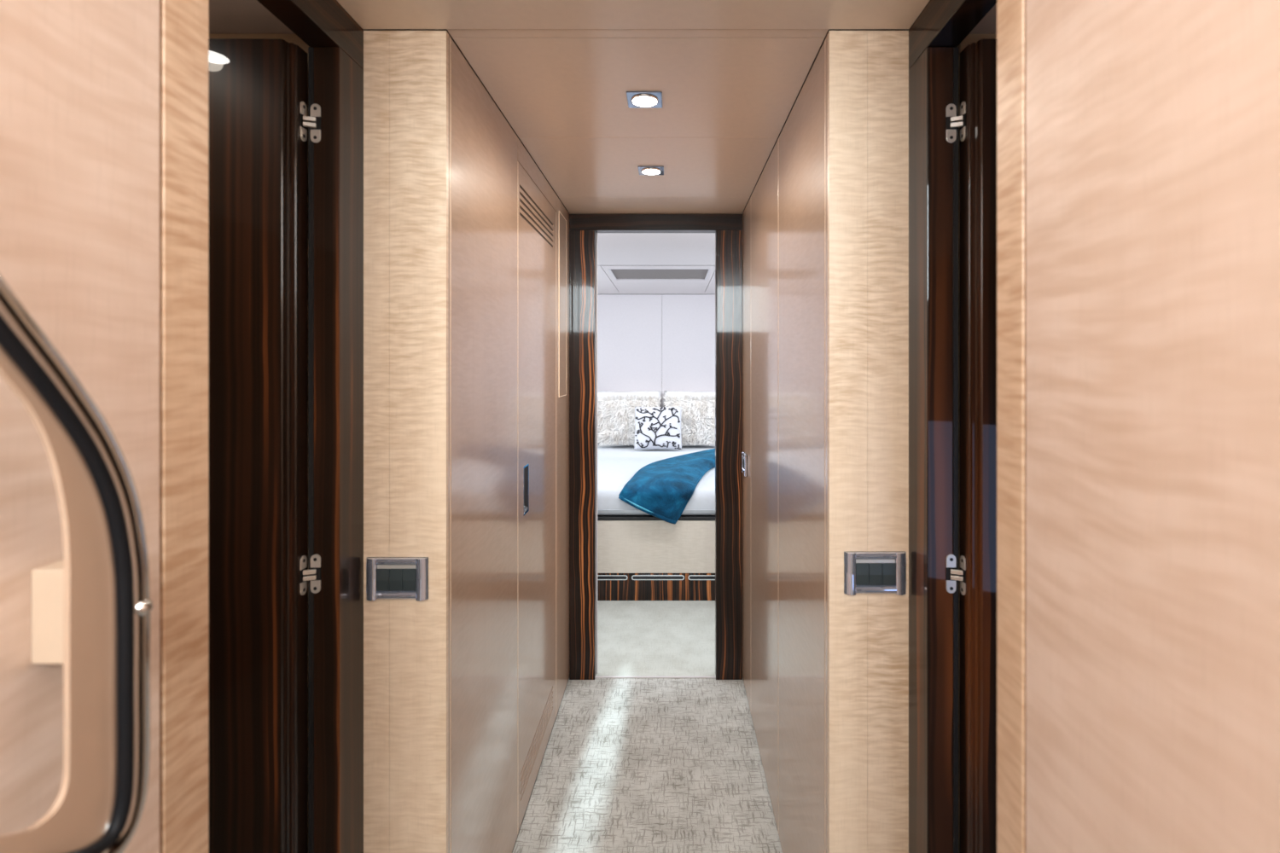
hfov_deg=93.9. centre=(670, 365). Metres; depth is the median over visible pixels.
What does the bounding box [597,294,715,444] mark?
wall
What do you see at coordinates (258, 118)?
door
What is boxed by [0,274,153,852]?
handrail
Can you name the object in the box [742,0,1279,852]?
wall
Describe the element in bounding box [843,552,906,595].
light switch
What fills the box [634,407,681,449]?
cushion
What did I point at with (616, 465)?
mattress
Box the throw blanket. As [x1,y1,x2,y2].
[618,448,715,524]
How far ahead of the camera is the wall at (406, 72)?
1.16 m
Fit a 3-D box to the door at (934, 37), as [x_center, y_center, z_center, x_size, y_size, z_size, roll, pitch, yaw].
[0.771,0.351,0.857,0.620,1.998,0.607,0,0,0]
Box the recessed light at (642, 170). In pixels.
[637,165,663,175]
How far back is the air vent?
1.92 m
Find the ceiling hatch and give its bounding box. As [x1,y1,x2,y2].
[607,268,710,280]
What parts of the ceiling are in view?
ceiling panel, panel, panel, panel, panel, panel, ceiling panel, ceiling panel, ceiling panel, ceiling panel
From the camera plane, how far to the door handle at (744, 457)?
2.40 m
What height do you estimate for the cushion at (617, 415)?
0.473 m
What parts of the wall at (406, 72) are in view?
wall panel, wall panel, wall panel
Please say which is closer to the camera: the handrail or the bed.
the handrail
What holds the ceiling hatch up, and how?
attached to the ceiling
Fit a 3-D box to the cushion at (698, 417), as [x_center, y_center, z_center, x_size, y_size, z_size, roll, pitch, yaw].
[0.231,0.471,5.165,0.611,0.463,0.222,0,0,3]
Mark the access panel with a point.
(562, 222)
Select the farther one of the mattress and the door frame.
the mattress
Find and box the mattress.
[597,444,715,515]
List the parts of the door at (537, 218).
recessed pull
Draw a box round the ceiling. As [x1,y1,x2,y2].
[209,0,996,294]
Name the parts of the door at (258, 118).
hinge plate, hinge plate, hinge plate, hinge plate, hinge arm, hinge arm, hinge arm, hinge arm, hinge plate, hinge plate, hinge plate, hinge plate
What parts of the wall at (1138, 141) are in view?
wall panel, wall panel, wall panel, corner post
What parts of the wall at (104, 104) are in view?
corner post, wall panel, wall panel, wall panel, wall panel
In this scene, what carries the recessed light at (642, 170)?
in the ceiling
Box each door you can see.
[209,0,363,852]
[517,162,556,832]
[908,0,996,852]
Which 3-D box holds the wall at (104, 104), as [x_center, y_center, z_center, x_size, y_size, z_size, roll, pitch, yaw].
[-0.585,-0.150,0.650,0.300,3.000,3.900,0,0,0]
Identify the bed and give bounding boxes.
[597,515,715,600]
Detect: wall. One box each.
[0,0,569,852]
[209,34,996,852]
[363,30,908,852]
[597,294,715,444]
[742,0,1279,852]
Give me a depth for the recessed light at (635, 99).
1.45 m
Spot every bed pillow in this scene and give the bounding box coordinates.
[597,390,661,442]
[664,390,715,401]
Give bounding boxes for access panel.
[558,210,566,397]
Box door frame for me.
[569,214,742,680]
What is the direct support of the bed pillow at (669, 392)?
on the mattress
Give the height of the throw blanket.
0.255 m
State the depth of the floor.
2.07 m
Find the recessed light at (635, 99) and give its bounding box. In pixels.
[626,91,662,107]
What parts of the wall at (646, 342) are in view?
wall panel, wall panel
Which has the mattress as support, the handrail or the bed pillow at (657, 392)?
the bed pillow at (657, 392)
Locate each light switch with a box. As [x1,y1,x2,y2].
[366,557,428,600]
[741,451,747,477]
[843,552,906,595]
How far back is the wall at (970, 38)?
1.10 m
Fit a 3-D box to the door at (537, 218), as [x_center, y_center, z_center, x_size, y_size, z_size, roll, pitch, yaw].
[-0.448,0.378,1.985,0.030,1.917,0.572,0,0,0]
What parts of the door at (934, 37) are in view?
hinge plate, hinge plate, hinge plate, hinge plate, hinge arm, hinge arm, hinge arm, hinge arm, hinge plate, hinge plate, hinge plate, hinge plate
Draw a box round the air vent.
[519,186,552,247]
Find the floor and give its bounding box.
[512,600,782,852]
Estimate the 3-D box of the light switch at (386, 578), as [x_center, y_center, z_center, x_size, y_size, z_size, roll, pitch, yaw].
[-0.528,0.412,1.151,0.119,0.081,0.011,0,0,0]
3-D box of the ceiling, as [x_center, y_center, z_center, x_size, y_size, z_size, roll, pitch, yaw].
[-0.067,-0.667,2.115,3.556,0.106,6.830,0,0,0]
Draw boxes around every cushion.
[597,392,661,447]
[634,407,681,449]
[663,392,715,446]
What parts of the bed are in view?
panel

